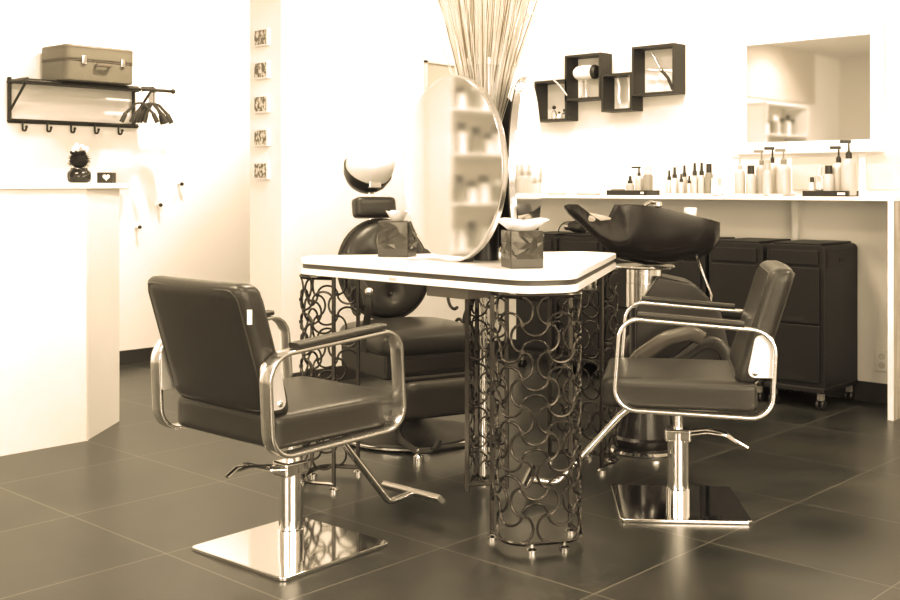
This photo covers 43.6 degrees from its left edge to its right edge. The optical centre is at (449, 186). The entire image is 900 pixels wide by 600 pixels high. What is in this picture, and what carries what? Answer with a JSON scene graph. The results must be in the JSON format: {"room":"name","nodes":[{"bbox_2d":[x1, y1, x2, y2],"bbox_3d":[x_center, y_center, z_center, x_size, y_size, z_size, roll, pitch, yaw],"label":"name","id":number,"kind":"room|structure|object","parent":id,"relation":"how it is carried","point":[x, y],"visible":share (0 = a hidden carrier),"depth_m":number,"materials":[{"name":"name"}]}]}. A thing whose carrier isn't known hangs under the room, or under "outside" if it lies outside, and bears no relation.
{"room":"salon","nodes":[
{"label":"salon","id":0,"kind":"room"},
{"bbox_2d":[67,168,90,182],"bbox_3d":[-1.713,-0.053,5.196,0.107,0.070,0.104,0,0,43],"label":"jar","id":1,"kind":"object","parent":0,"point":[75,175],"depth_m":5.16,"materials":[{"name":"black glass"}]},
{"bbox_2d":[0,0,249,350],"bbox_3d":[-3.546,-0.275,5.431,0.100,2.750,8.490,0,0,43],"label":"wall","id":2,"kind":"structure","parent":0,"point":[198,49],"depth_m":7.13,"materials":[{"name":"white paint"}]},
{"bbox_2d":[7,77,175,134],"bbox_3d":[-2.117,-0.475,6.705,0.254,0.311,0.969,0,0,43],"label":"coat rack","id":3,"kind":"object","parent":2,"relation":"attached to","point":[25,80],"visible":0.99,"depth_m":6.61,"materials":[{"name":"black metal"}]},
{"bbox_2d":[41,44,132,84],"bbox_3d":[-2.122,-0.712,6.616,0.330,0.205,0.458,0,0,42],"label":"suitcase","id":4,"kind":"object","parent":3,"relation":"on","point":[61,62],"visible":0.94,"depth_m":6.49,"materials":[{"name":"leather"}]},
{"bbox_2d":[119,87,159,122],"bbox_3d":[-1.876,-0.496,6.800,0.236,0.221,0.019,0,0,-15],"label":"hanger","id":5,"kind":"object","parent":3,"relation":"hanging from","point":[123,117],"visible":1,"depth_m":6.80,"materials":[{"name":"plastic"}]},
{"bbox_2d":[129,87,168,123],"bbox_3d":[-1.832,-0.496,6.847,0.236,0.221,0.019,0,0,-23],"label":"hanger","id":6,"kind":"object","parent":3,"relation":"hanging from","point":[163,116],"visible":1,"depth_m":6.86,"materials":[{"name":"black plastic"}]},
{"bbox_2d":[132,91,165,123],"bbox_3d":[-1.827,-0.496,6.853,0.236,0.221,0.019,0,0,-39],"label":"hanger","id":7,"kind":"object","parent":3,"relation":"hanging from","point":[141,108],"visible":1,"depth_m":6.80,"materials":[{"name":"black plastic"}]},
{"bbox_2d":[135,92,163,123],"bbox_3d":[-1.821,-0.496,6.859,0.019,0.221,0.236,0,0,38],"label":"hanger","id":8,"kind":"object","parent":3,"relation":"hanging from","point":[139,113],"visible":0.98,"depth_m":6.80,"materials":[{"name":"black plastic"}]},
{"bbox_2d":[138,92,162,123],"bbox_3d":[-1.816,-0.496,6.865,0.020,0.221,0.236,0,0,29],"label":"hanger","id":9,"kind":"object","parent":3,"relation":"hanging from","point":[141,116],"visible":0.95,"depth_m":6.79,"materials":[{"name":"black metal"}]},
{"bbox_2d":[143,88,161,124],"bbox_3d":[-1.810,-0.496,6.871,0.019,0.221,0.236,0,0,15],"label":"hanger","id":10,"kind":"object","parent":3,"relation":"hanging from","point":[146,114],"visible":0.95,"depth_m":6.80,"materials":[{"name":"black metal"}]},
{"bbox_2d":[139,88,173,123],"bbox_3d":[-1.807,-0.496,6.874,0.236,0.221,0.019,0,0,-27],"label":"hanger","id":11,"kind":"object","parent":3,"relation":"hanging from","point":[167,114],"visible":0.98,"depth_m":6.90,"materials":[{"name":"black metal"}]},
{"bbox_2d":[119,347,153,364],"bbox_3d":[-3.539,1.058,5.356,0.014,0.085,8.390,0,0,43],"label":"baseboard","id":12,"kind":"structure","parent":2,"relation":"attached to","point":[143,354],"depth_m":7.03,"materials":[{"name":"black wood"}]},
{"bbox_2d":[250,0,503,372],"bbox_3d":[-0.375,-0.275,6.861,0.280,2.750,1.870,0,0,43],"label":"wall partition","id":13,"kind":"structure","parent":0,"point":[343,73],"depth_m":6.29,"materials":[{"name":"white paint"}]},
{"bbox_2d":[253,27,269,46],"bbox_3d":[-1.035,-0.822,6.182,0.124,0.096,0.024,0,0,43],"label":"photo","id":14,"kind":"object","parent":13,"relation":"attached to","point":[261,37],"visible":1,"depth_m":6.16,"materials":[{"name":"white paper"}]},
{"bbox_2d":[254,29,265,44],"bbox_3d":[-1.041,-0.821,6.173,0.102,0.078,0.002,0,0,43],"label":"print","id":15,"kind":"object","parent":14,"relation":"attached to","point":[259,34],"depth_m":6.17},
{"bbox_2d":[253,60,269,79],"bbox_3d":[-1.035,-0.642,6.182,0.124,0.096,0.024,0,0,43],"label":"photo","id":16,"kind":"object","parent":13,"relation":"attached to","point":[261,69],"visible":1,"depth_m":6.16,"materials":[{"name":"white paper"}]},
{"bbox_2d":[254,62,265,77],"bbox_3d":[-1.041,-0.641,6.173,0.102,0.078,0.002,0,0,43],"label":"print","id":17,"kind":"object","parent":16,"relation":"attached to","point":[259,67],"depth_m":6.17},
{"bbox_2d":[253,95,269,112],"bbox_3d":[-1.035,-0.456,6.182,0.124,0.096,0.024,0,0,43],"label":"photo","id":18,"kind":"object","parent":13,"relation":"attached to","point":[261,103],"visible":1,"depth_m":6.16,"materials":[{"name":"white paper"}]},
{"bbox_2d":[254,96,265,111],"bbox_3d":[-1.041,-0.455,6.173,0.102,0.078,0.002,0,0,43],"label":"print","id":19,"kind":"object","parent":18,"relation":"attached to","point":[259,101],"depth_m":6.17},
{"bbox_2d":[253,128,269,146],"bbox_3d":[-1.035,-0.272,6.182,0.124,0.096,0.024,0,0,43],"label":"photo","id":20,"kind":"object","parent":13,"relation":"attached to","point":[261,137],"visible":1,"depth_m":6.16,"materials":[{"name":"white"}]},
{"bbox_2d":[254,130,265,144],"bbox_3d":[-1.041,-0.271,6.173,0.102,0.078,0.002,0,0,43],"label":"print","id":21,"kind":"object","parent":20,"relation":"attached to","point":[259,135],"depth_m":6.17},
{"bbox_2d":[253,162,269,178],"bbox_3d":[-1.035,-0.090,6.182,0.124,0.096,0.024,0,0,43],"label":"photo","id":22,"kind":"object","parent":13,"relation":"attached to","point":[261,170],"visible":1,"depth_m":6.16,"materials":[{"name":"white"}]},
{"bbox_2d":[254,164,265,177],"bbox_3d":[-1.041,-0.089,6.173,0.102,0.078,0.002,0,0,43],"label":"print","id":23,"kind":"object","parent":22,"relation":"attached to","point":[259,169],"depth_m":6.17},
{"bbox_2d":[293,341,503,381],"bbox_3d":[-0.375,1.058,6.851,0.294,0.085,1.884,0,0,43],"label":"baseboard","id":24,"kind":"structure","parent":13,"relation":"attached to","point":[340,370],"depth_m":6.38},
{"bbox_2d":[424,60,456,91],"bbox_3d":[-0.057,-0.672,6.981,0.020,0.205,0.280,0,0,43],"label":"picture frame","id":25,"kind":"object","parent":13,"relation":"attached to","point":[433,70],"visible":0.39,"depth_m":6.94,"materials":[{"name":"beige plastic"}]},
{"bbox_2d":[428,63,453,86],"bbox_3d":[-0.060,-0.672,6.984,0.004,0.175,0.250,0,0,43],"label":"print","id":26,"kind":"object","parent":25,"relation":"attached to","point":[436,71],"depth_m":6.96},
{"bbox_2d":[0,354,899,599],"bbox_3d":[-0.570,1.140,2.648,8.250,0.080,8.490,0,0,43],"label":"floor","id":27,"kind":"structure","parent":0,"point":[119,513],"depth_m":3.75,"materials":[{"name":"tile"}]},
{"bbox_2d":[0,183,129,455],"bbox_3d":[-1.865,0.541,4.982,0.610,1.118,1.369,0,0,43],"label":"reception desk","id":28,"kind":"object","parent":27,"relation":"on","point":[59,242],"visible":1,"depth_m":4.78,"materials":[{"name":"laminate"}]},
{"bbox_2d":[67,143,90,182],"bbox_3d":[-1.711,-0.110,5.196,0.112,0.185,0.112,0,0,-24],"label":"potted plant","id":29,"kind":"object","parent":28,"relation":"on","point":[79,159],"visible":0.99,"depth_m":5.16,"materials":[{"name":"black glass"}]},
{"bbox_2d":[97,172,115,182],"bbox_3d":[-1.617,-0.043,5.297,0.072,0.050,0.063,0,0,0],"label":"box","id":30,"kind":"object","parent":28,"relation":"on","point":[102,177],"visible":0.96,"depth_m":5.27,"materials":[{"name":"black paint"}]},
{"bbox_2d":[148,276,444,581],"bbox_3d":[-0.428,0.681,3.490,0.584,0.838,0.915,0,0,43],"label":"chair","id":31,"kind":"object","parent":27,"relation":"on","point":[216,347],"visible":1,"depth_m":3.27,"materials":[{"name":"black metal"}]},
{"bbox_2d":[338,138,501,461],"bbox_3d":[-0.165,0.437,4.925,0.612,1.325,0.968,0,0,-30],"label":"barber chair","id":32,"kind":"object","parent":27,"relation":"on","point":[433,347],"visible":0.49,"depth_m":4.79,"materials":[{"name":"black leather"}]},
{"bbox_2d":[344,138,394,193],"bbox_3d":[-0.373,-0.096,5.221,0.251,0.258,0.233,0,0,43],"label":"dryer","id":33,"kind":"object","parent":32,"relation":"on","point":[369,165],"depth_m":5.14,"materials":[{"name":"plastic"}]},
{"bbox_2d":[299,251,618,554],"bbox_3d":[0.215,0.681,4.144,1.263,0.838,1.125,0,0,45],"label":"table","id":34,"kind":"object","parent":27,"relation":"on","point":[568,273],"visible":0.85,"depth_m":3.80,"materials":[{"name":"white laminate"}]},
{"bbox_2d":[376,210,417,256],"bbox_3d":[-0.200,0.175,4.271,0.143,0.174,0.142,0,0,14],"label":"tissue box","id":35,"kind":"object","parent":34,"relation":"on","point":[397,236],"visible":0.93,"depth_m":4.21,"materials":[{"name":"paint"}]},
{"bbox_2d":[402,75,507,261],"bbox_3d":[0.025,-0.065,3.955,0.501,0.654,0.066,0,0,45],"label":"oval mirror","id":36,"kind":"object","parent":34,"relation":"on","point":[455,166],"visible":1,"depth_m":3.92,"materials":[{"name":"metal"}]},
{"bbox_2d":[427,286,489,299],"bbox_3d":[0.027,0.343,3.740,0.190,0.042,0.110,0,0,45],"label":"cable tray","id":37,"kind":"object","parent":34,"relation":"on","point":[457,293],"depth_m":3.68,"materials":[{"name":"metal"}]},
{"bbox_2d":[474,222,498,260],"bbox_3d":[0.121,0.082,4.050,0.110,0.360,0.110,0,0,43],"label":"stand","id":38,"kind":"object","parent":34,"relation":"on","point":[490,252],"visible":0.24,"depth_m":4.00,"materials":[{"name":"black metal"}]},
{"bbox_2d":[465,57,501,120],"bbox_3d":[0.121,-0.280,4.050,0.137,0.360,0.137,0,0,43],"label":"glass vase","id":39,"kind":"object","parent":38,"relation":"on","point":[488,58],"visible":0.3,"depth_m":3.99,"materials":[{"name":"glass"}]},
{"bbox_2d":[424,0,544,120],"bbox_3d":[0.137,-0.739,4.035,0.717,1.218,0.704,0,0,18],"label":"twigs","id":40,"kind":"object","parent":39,"relation":"in","point":[478,15],"visible":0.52,"depth_m":4.00,"materials":[{"name":"beige plant"}]},
{"bbox_2d":[499,0,556,53],"bbox_3d":[0.345,-0.558,4.050,0.412,0.279,0.006,0,0,0],"label":"twig","id":41,"kind":"object","parent":39,"relation":"in","point":[554,0],"visible":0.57,"depth_m":4.05,"materials":[{"name":"white plant"}]},
{"bbox_2d":[512,63,566,95],"bbox_3d":[0.286,-0.387,4.050,0.274,0.118,0.005,0,0,0],"label":"twig","id":42,"kind":"object","parent":39,"relation":"in","point":[556,82],"visible":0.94,"depth_m":4.05,"materials":[{"name":"white plant"}]},
{"bbox_2d":[499,97,511,247],"bbox_3d":[0.086,-0.065,4.181,0.501,0.654,0.066,0,0,-15],"label":"oval mirror","id":43,"kind":"object","parent":34,"relation":"on","point":[505,213],"visible":0.02,"depth_m":4.22,"materials":[{"name":"metal"}]},
{"bbox_2d":[496,218,548,268],"bbox_3d":[0.240,0.181,3.671,0.178,0.161,0.134,0,0,-14],"label":"tissue box","id":44,"kind":"object","parent":34,"relation":"on","point":[522,245],"visible":1,"depth_m":3.62,"materials":[{"name":"paint"}]},
{"bbox_2d":[508,77,541,229],"bbox_3d":[0.252,-0.065,4.015,0.066,0.654,0.501,0,0,15],"label":"oval mirror","id":45,"kind":"object","parent":34,"relation":"on","point":[524,134],"visible":0.66,"depth_m":3.92,"materials":[{"name":"metal"}]},
{"bbox_2d":[513,231,591,371],"bbox_3d":[0.640,0.689,6.884,0.318,0.822,0.410,0,0,43],"label":"cart","id":46,"kind":"object","parent":27,"relation":"on","point":[523,307],"visible":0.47,"depth_m":6.73,"materials":[{"name":"black plastic"}]},
{"bbox_2d":[513,349,558,357],"bbox_3d":[0.639,1.002,6.884,0.318,0.027,0.410,0,0,43],"label":"cabinet base","id":47,"kind":"object","parent":46,"relation":"on","point":[533,352],"depth_m":6.72,"materials":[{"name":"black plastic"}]},
{"bbox_2d":[557,233,605,377],"bbox_3d":[0.881,0.689,6.658,0.318,0.822,0.410,0,0,43],"label":"cart","id":48,"kind":"object","parent":27,"relation":"on","point":[581,241],"visible":0.22,"depth_m":6.48,"materials":[{"name":"black plastic"}]},
{"bbox_2d":[564,221,586,232],"bbox_3d":[0.802,0.235,6.721,0.192,0.076,0.190,0,0,-27],"label":"hair dryer","id":49,"kind":"object","parent":48,"relation":"on","point":[573,226],"visible":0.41,"depth_m":6.65,"materials":[{"name":"black plastic"}]},
{"bbox_2d":[557,355,604,364],"bbox_3d":[0.881,1.002,6.658,0.318,0.027,0.410,0,0,43],"label":"cabinet base","id":50,"kind":"object","parent":48,"relation":"on","point":[564,357],"depth_m":6.48,"materials":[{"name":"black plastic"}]},
{"bbox_2d":[604,250,633,365],"bbox_3d":[1.123,0.689,6.432,0.318,0.822,0.410,0,0,43],"label":"cart","id":51,"kind":"object","parent":27,"relation":"on","point":[619,277],"visible":0.02,"depth_m":6.33,"materials":[{"name":"black plastic"}]},
{"bbox_2d":[564,201,730,458],"bbox_3d":[0.815,0.579,4.700,0.673,1.042,0.535,0,0,6],"label":"basin","id":52,"kind":"object","parent":27,"relation":"on","point":[654,238],"visible":0.74,"depth_m":4.57,"materials":[{"name":"black ceramic"}]},
{"bbox_2d":[642,201,661,207],"bbox_3d":[0.857,0.086,4.777,0.102,0.057,0.035,0,0,-28],"label":"tap","id":53,"kind":"object","parent":52,"relation":"on","point":[657,204],"depth_m":4.78,"materials":[{"name":"silver metal"}]},
{"bbox_2d":[518,260,794,524],"bbox_3d":[0.706,0.681,3.905,0.915,0.838,0.584,0,0,11],"label":"chair","id":54,"kind":"object","parent":27,"relation":"on","point":[678,388],"visible":0.98,"depth_m":3.69,"materials":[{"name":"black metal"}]},
{"bbox_2d":[662,237,734,297],"bbox_3d":[1.365,0.689,6.206,0.318,0.822,0.410,0,0,43],"label":"cart","id":55,"kind":"object","parent":27,"relation":"on","point":[690,270],"visible":0.04,"depth_m":6.00,"materials":[{"name":"black plastic"}]},
{"bbox_2d":[541,194,899,420],"bbox_3d":[1.228,0.574,6.367,2.734,1.053,0.401,0,0,43],"label":"countertop","id":56,"kind":"structure","parent":27,"relation":"on","point":[893,201],"depth_m":5.33,"materials":[{"name":"white laminate"}]},
{"bbox_2d":[548,193,565,194],"bbox_3d":[0.648,0.041,6.828,0.120,0.012,0.120,0,0,43],"label":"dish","id":57,"kind":"object","parent":56,"relation":"on","point":[548,193],"visible":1,"depth_m":6.78,"materials":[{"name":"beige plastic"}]},
{"bbox_2d":[576,193,600,194],"bbox_3d":[0.820,0.041,6.667,0.150,0.012,0.150,0,0,43],"label":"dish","id":58,"kind":"object","parent":56,"relation":"on","point":[576,193],"visible":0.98,"depth_m":6.61,"materials":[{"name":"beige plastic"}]},
{"bbox_2d":[607,190,659,194],"bbox_3d":[1.051,0.033,6.464,0.275,0.028,0.132,0,0,43],"label":"tray","id":59,"kind":"object","parent":56,"relation":"on","point":[609,192],"visible":0.94,"depth_m":6.40,"materials":[{"name":"black plastic"}]},
{"bbox_2d":[626,176,633,189],"bbox_3d":[1.036,-0.011,6.466,0.048,0.105,0.048,0,0,43],"label":"bottle","id":60,"kind":"object","parent":59,"relation":"on","point":[629,186],"visible":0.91,"depth_m":6.45,"materials":[{"name":"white plastic"}]},
{"bbox_2d":[631,167,642,189],"bbox_3d":[1.070,-0.037,6.427,0.064,0.158,0.044,0,0,13],"label":"pump bottle","id":61,"kind":"object","parent":59,"relation":"on","point":[638,180],"visible":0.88,"depth_m":6.41,"materials":[{"name":"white plastic"}]},
{"bbox_2d":[643,166,652,189],"bbox_3d":[1.123,-0.037,6.384,0.055,0.158,0.056,0,0,43],"label":"bottle","id":62,"kind":"object","parent":59,"relation":"on","point":[647,178],"visible":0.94,"depth_m":6.36,"materials":[{"name":"grey plastic"}]},
{"bbox_2d":[662,193,722,195],"bbox_3d":[1.335,0.041,6.200,0.310,0.012,0.130,0,0,43],"label":"tray","id":63,"kind":"object","parent":56,"relation":"on","point":[670,194],"visible":1,"depth_m":6.13,"materials":[{"name":"beige plastic"}]},
{"bbox_2d":[666,170,670,192],"bbox_3d":[1.225,-0.025,6.288,0.034,0.135,0.034,0,0,43],"label":"bottle","id":64,"kind":"object","parent":63,"relation":"on","point":[668,182],"visible":0.95,"depth_m":6.28,"materials":[{"name":"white plastic"}]},
{"bbox_2d":[671,167,677,192],"bbox_3d":[1.251,-0.034,6.264,0.042,0.152,0.042,0,0,43],"label":"bottle","id":65,"kind":"object","parent":63,"relation":"on","point":[674,181],"visible":0.88,"depth_m":6.25,"materials":[{"name":"beige plastic"}]},
{"bbox_2d":[678,174,683,192],"bbox_3d":[1.274,-0.015,6.202,0.032,0.115,0.032,0,0,43],"label":"bottle","id":66,"kind":"object","parent":63,"relation":"on","point":[680,184],"visible":1,"depth_m":6.19,"materials":[{"name":"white plastic"}]},
{"bbox_2d":[682,165,687,192],"bbox_3d":[1.307,-0.040,6.273,0.038,0.163,0.038,0,0,43],"label":"bottle","id":67,"kind":"object","parent":63,"relation":"on","point":[684,174],"visible":0.73,"depth_m":6.26,"materials":[{"name":"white plastic"}]},
{"bbox_2d":[687,176,690,192],"bbox_3d":[1.319,-0.010,6.201,0.030,0.104,0.030,0,0,43],"label":"bottle","id":68,"kind":"object","parent":63,"relation":"on","point":[689,180],"visible":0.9,"depth_m":6.19,"materials":[{"name":"beige plastic"}]},
{"bbox_2d":[691,163,697,192],"bbox_3d":[1.344,-0.045,6.178,0.040,0.174,0.040,0,0,43],"label":"bottle","id":69,"kind":"object","parent":63,"relation":"on","point":[694,179],"visible":0.91,"depth_m":6.16,"materials":[{"name":"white plastic"}]},
{"bbox_2d":[698,163,704,192],"bbox_3d":[1.375,-0.045,6.148,0.040,0.175,0.040,0,0,43],"label":"bottle","id":70,"kind":"object","parent":63,"relation":"on","point":[701,179],"visible":0.91,"depth_m":6.13,"materials":[{"name":"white plastic"}]},
{"bbox_2d":[705,164,712,193],"bbox_3d":[1.408,-0.042,6.118,0.041,0.168,0.042,0,0,43],"label":"bottle","id":71,"kind":"object","parent":63,"relation":"on","point":[708,175],"visible":0.91,"depth_m":6.10,"materials":[{"name":"grey plastic"}]},
{"bbox_2d":[711,178,721,194],"bbox_3d":[1.441,-0.003,6.087,0.042,0.090,0.042,0,0,43],"label":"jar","id":72,"kind":"object","parent":63,"relation":"on","point":[716,188],"visible":1,"depth_m":6.07,"materials":[{"name":"white plastic"}]},
{"bbox_2d":[541,194,899,200],"bbox_3d":[1.228,0.057,6.368,2.734,0.020,0.400,0,0,43],"label":"countertop","id":73,"kind":"structure","parent":56,"relation":"on","point":[725,197],"depth_m":5.86,"materials":[{"name":"white laminate"}]},
{"bbox_2d":[731,194,794,195],"bbox_3d":[1.643,0.041,5.911,0.295,0.012,0.130,0,0,43],"label":"tray","id":74,"kind":"object","parent":56,"relation":"on","point":[731,194],"visible":0.86,"depth_m":5.85,"materials":[{"name":"beige plastic"}]},
{"bbox_2d":[732,157,744,193],"bbox_3d":[1.536,-0.059,5.993,0.070,0.203,0.056,0,0,13],"label":"pump bottle","id":75,"kind":"object","parent":74,"relation":"on","point":[739,176],"visible":0.89,"depth_m":5.97,"materials":[{"name":"white plastic"}]},
{"bbox_2d":[746,166,755,193],"bbox_3d":[1.591,-0.035,5.947,0.051,0.155,0.052,0,0,43],"label":"bottle","id":76,"kind":"object","parent":74,"relation":"on","point":[750,177],"visible":0.91,"depth_m":5.93,"materials":[{"name":"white plastic"}]},
{"bbox_2d":[753,150,763,193],"bbox_3d":[1.642,-0.077,5.955,0.070,0.238,0.056,0,0,13],"label":"pump bottle","id":77,"kind":"object","parent":74,"relation":"on","point":[759,171],"visible":0.68,"depth_m":5.94,"materials":[{"name":"grey plastic"}]},
{"bbox_2d":[763,160,771,194],"bbox_3d":[1.647,-0.048,5.839,0.047,0.180,0.048,0,0,43],"label":"bottle","id":78,"kind":"object","parent":74,"relation":"on","point":[767,173],"visible":1,"depth_m":5.82,"materials":[{"name":"white plastic"}]},
{"bbox_2d":[764,147,776,193],"bbox_3d":[1.686,-0.084,5.913,0.066,0.252,0.048,0,0,13],"label":"pump bottle","id":79,"kind":"object","parent":74,"relation":"on","point":[773,165],"visible":0.66,"depth_m":5.89,"materials":[{"name":"beige plastic"}]},
{"bbox_2d":[775,149,790,194],"bbox_3d":[1.726,-0.078,5.821,0.071,0.240,0.071,0,0,-32],"label":"pump bottle","id":80,"kind":"object","parent":74,"relation":"on","point":[783,171],"visible":0.94,"depth_m":5.79,"materials":[{"name":"grey plastic"}]},
{"bbox_2d":[802,191,858,196],"bbox_3d":[1.913,0.033,5.658,0.235,0.028,0.132,0,0,43],"label":"tray","id":81,"kind":"object","parent":56,"relation":"on","point":[804,193],"visible":0.89,"depth_m":5.61,"materials":[{"name":"black plastic"}]},
{"bbox_2d":[809,177,814,190],"bbox_3d":[1.839,-0.004,5.715,0.030,0.092,0.030,0,0,43],"label":"bottle","id":82,"kind":"object","parent":81,"relation":"on","point":[811,184],"visible":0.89,"depth_m":5.70,"materials":[{"name":"beige plastic"}]},
{"bbox_2d":[815,167,822,190],"bbox_3d":[1.868,-0.029,5.687,0.039,0.142,0.040,0,0,43],"label":"bottle","id":83,"kind":"object","parent":81,"relation":"on","point":[819,177],"visible":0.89,"depth_m":5.67,"materials":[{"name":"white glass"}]},
{"bbox_2d":[823,165,833,190],"bbox_3d":[1.903,-0.033,5.654,0.051,0.150,0.052,0,0,43],"label":"bottle","id":84,"kind":"object","parent":81,"relation":"on","point":[828,178],"visible":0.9,"depth_m":5.64,"materials":[{"name":"white plastic"}]},
{"bbox_2d":[830,146,840,190],"bbox_3d":[1.952,-0.082,5.667,0.072,0.248,0.060,0,0,13],"label":"pump bottle","id":85,"kind":"object","parent":81,"relation":"on","point":[836,168],"visible":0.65,"depth_m":5.65,"materials":[{"name":"beige plastic"}]},
{"bbox_2d":[840,140,856,195],"bbox_3d":[1.979,-0.096,5.583,0.073,0.275,0.073,0,0,-32],"label":"pump bottle","id":86,"kind":"object","parent":81,"relation":"on","point":[848,165],"visible":0.93,"depth_m":5.55,"materials":[{"name":"beige plastic"}]},
{"bbox_2d":[709,237,793,401],"bbox_3d":[1.607,0.689,5.980,0.318,0.822,0.410,0,0,43],"label":"cart","id":87,"kind":"object","parent":27,"relation":"on","point":[734,262],"visible":0.41,"depth_m":5.84,"materials":[{"name":"black plastic"}]},
{"bbox_2d":[756,380,766,385],"bbox_3d":[1.607,1.002,5.980,0.318,0.027,0.410,0,0,43],"label":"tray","id":88,"kind":"object","parent":87,"relation":"on","point":[761,382],"depth_m":5.73,"materials":[{"name":"black plastic"}]},
{"bbox_2d":[764,239,857,409],"bbox_3d":[1.848,0.689,5.754,0.318,0.822,0.410,0,0,43],"label":"cart","id":89,"kind":"object","parent":27,"relation":"on","point":[815,340],"visible":0.8,"depth_m":5.60,"materials":[{"name":"black plastic"}]},
{"bbox_2d":[764,379,857,393],"bbox_3d":[1.848,1.002,5.754,0.318,0.027,0.410,0,0,43],"label":"cabinet base","id":90,"kind":"object","parent":89,"relation":"on","point":[787,384],"depth_m":5.61,"materials":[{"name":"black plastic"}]},
{"bbox_2d":[505,0,899,383],"bbox_3d":[2.332,-0.275,5.678,8.150,2.750,0.100,0,0,43],"label":"wall","id":91,"kind":"structure","parent":0,"point":[597,152],"depth_m":6.48,"materials":[{"name":"white paint"}]},
{"bbox_2d":[534,79,577,122],"bbox_3d":[0.668,-0.540,7.083,0.255,0.256,0.120,0,0,43],"label":"cube shelf","id":92,"kind":"object","parent":91,"relation":"attached to","point":[541,87],"visible":0.84,"depth_m":7.03,"materials":[{"name":"black paint"}]},
{"bbox_2d":[551,106,556,118],"bbox_3d":[0.654,-0.469,7.069,0.037,0.086,0.038,0,0,43],"label":"perfume bottle","id":93,"kind":"object","parent":92,"relation":"in","point":[554,113],"visible":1,"depth_m":7.06,"materials":[{"name":"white glass"}]},
{"bbox_2d":[565,52,611,101],"bbox_3d":[0.849,-0.672,6.914,0.270,0.280,0.120,0,0,43],"label":"cube shelf","id":94,"kind":"object","parent":91,"relation":"attached to","point":[605,59],"visible":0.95,"depth_m":6.86,"materials":[{"name":"black paint"}]},
{"bbox_2d":[573,65,598,97],"bbox_3d":[0.837,-0.648,6.905,0.163,0.202,0.094,0,0,43],"label":"hair dryer","id":95,"kind":"object","parent":94,"relation":"in","point":[584,72],"visible":0.97,"depth_m":6.87,"materials":[{"name":"white plastic"}]},
{"bbox_2d":[601,72,642,112],"bbox_3d":[1.031,-0.565,6.744,0.218,0.226,0.120,0,0,43],"label":"cube shelf","id":96,"kind":"object","parent":91,"relation":"attached to","point":[607,80],"visible":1,"depth_m":6.77,"materials":[{"name":"black paint"}]},
{"bbox_2d":[617,76,620,103],"bbox_3d":[1.013,-0.581,6.747,0.032,0.166,0.006,0,0,43],"label":"comb","id":97,"kind":"object","parent":96,"relation":"hanging from","point":[618,81],"visible":1,"depth_m":6.75,"materials":[{"name":"white plastic"}]},
{"bbox_2d":[627,75,629,102],"bbox_3d":[1.067,-0.581,6.696,0.032,0.166,0.006,0,0,43],"label":"comb","id":98,"kind":"object","parent":96,"relation":"hanging from","point":[628,78],"visible":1,"depth_m":6.70,"materials":[{"name":"white plastic"}]},
{"bbox_2d":[632,43,684,96],"bbox_3d":[1.217,-0.680,6.570,0.290,0.288,0.120,0,0,43],"label":"cube shelf","id":99,"kind":"object","parent":91,"relation":"attached to","point":[678,50],"visible":1,"depth_m":6.53,"materials":[{"name":"black paint"}]},
{"bbox_2d":[648,69,671,72],"bbox_3d":[1.240,-0.670,6.555,0.200,0.053,0.023,0,0,43],"label":"iron","id":100,"kind":"object","parent":99,"relation":"in","point":[655,70],"visible":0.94,"depth_m":6.57,"materials":[{"name":"white plastic"}]},
{"bbox_2d":[651,52,671,89],"bbox_3d":[1.232,-0.673,6.528,0.154,0.230,0.023,0,0,43],"label":"iron","id":101,"kind":"object","parent":99,"relation":"in","point":[661,70],"visible":1,"depth_m":6.52,"materials":[{"name":"metal"}]},
{"bbox_2d":[509,339,887,403],"bbox_3d":[1.343,1.050,6.524,2.690,0.100,0.014,0,0,43],"label":"baseboard","id":102,"kind":"structure","parent":91,"relation":"attached to","point":[875,392],"depth_m":5.78,"materials":[{"name":"black wood"}]},
{"bbox_2d":[734,20,884,154],"bbox_3d":[1.894,-0.512,5.985,0.824,0.664,0.050,0,0,43],"label":"wall mirror","id":103,"kind":"object","parent":91,"relation":"attached to","point":[811,89],"visible":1,"depth_m":5.96,"materials":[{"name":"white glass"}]},
{"bbox_2d":[792,156,857,189],"bbox_3d":[1.976,-0.073,5.934,0.360,0.177,0.012,0,0,43],"label":"wall plate","id":104,"kind":"object","parent":91,"relation":"attached to","point":[803,168],"visible":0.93,"depth_m":5.99,"materials":[{"name":"beige plastic"}]},
{"bbox_2d":[875,349,887,371],"bbox_3d":[2.199,0.885,5.726,0.076,0.110,0.011,0,0,43],"label":"wall outlet","id":105,"kind":"object","parent":91,"relation":"attached to","point":[881,356],"visible":0.82,"depth_m":5.72,"materials":[{"name":"white plastic"}]},
{"bbox_2d":[879,353,884,359],"bbox_3d":[2.196,0.863,5.723,0.032,0.032,0.003,0,0,43],"label":"socket","id":106,"kind":"object","parent":105,"relation":"attached to","point":[881,355],"depth_m":5.72,"materials":[{"name":"beige plastic"}]},
{"bbox_2d":[879,362,884,367],"bbox_3d":[2.196,0.907,5.723,0.032,0.032,0.003,0,0,43],"label":"socket","id":107,"kind":"object","parent":105,"relation":"attached to","point":[881,364],"depth_m":5.72,"materials":[{"name":"beige plastic"}]},
{"bbox_2d":[866,155,899,189],"bbox_3d":[2.228,-0.073,5.699,0.240,0.177,0.012,0,0,43],"label":"wall plate","id":108,"kind":"object","parent":91,"relation":"attached to","point":[882,171],"visible":1,"depth_m":5.71,"materials":[{"name":"beige plastic"}]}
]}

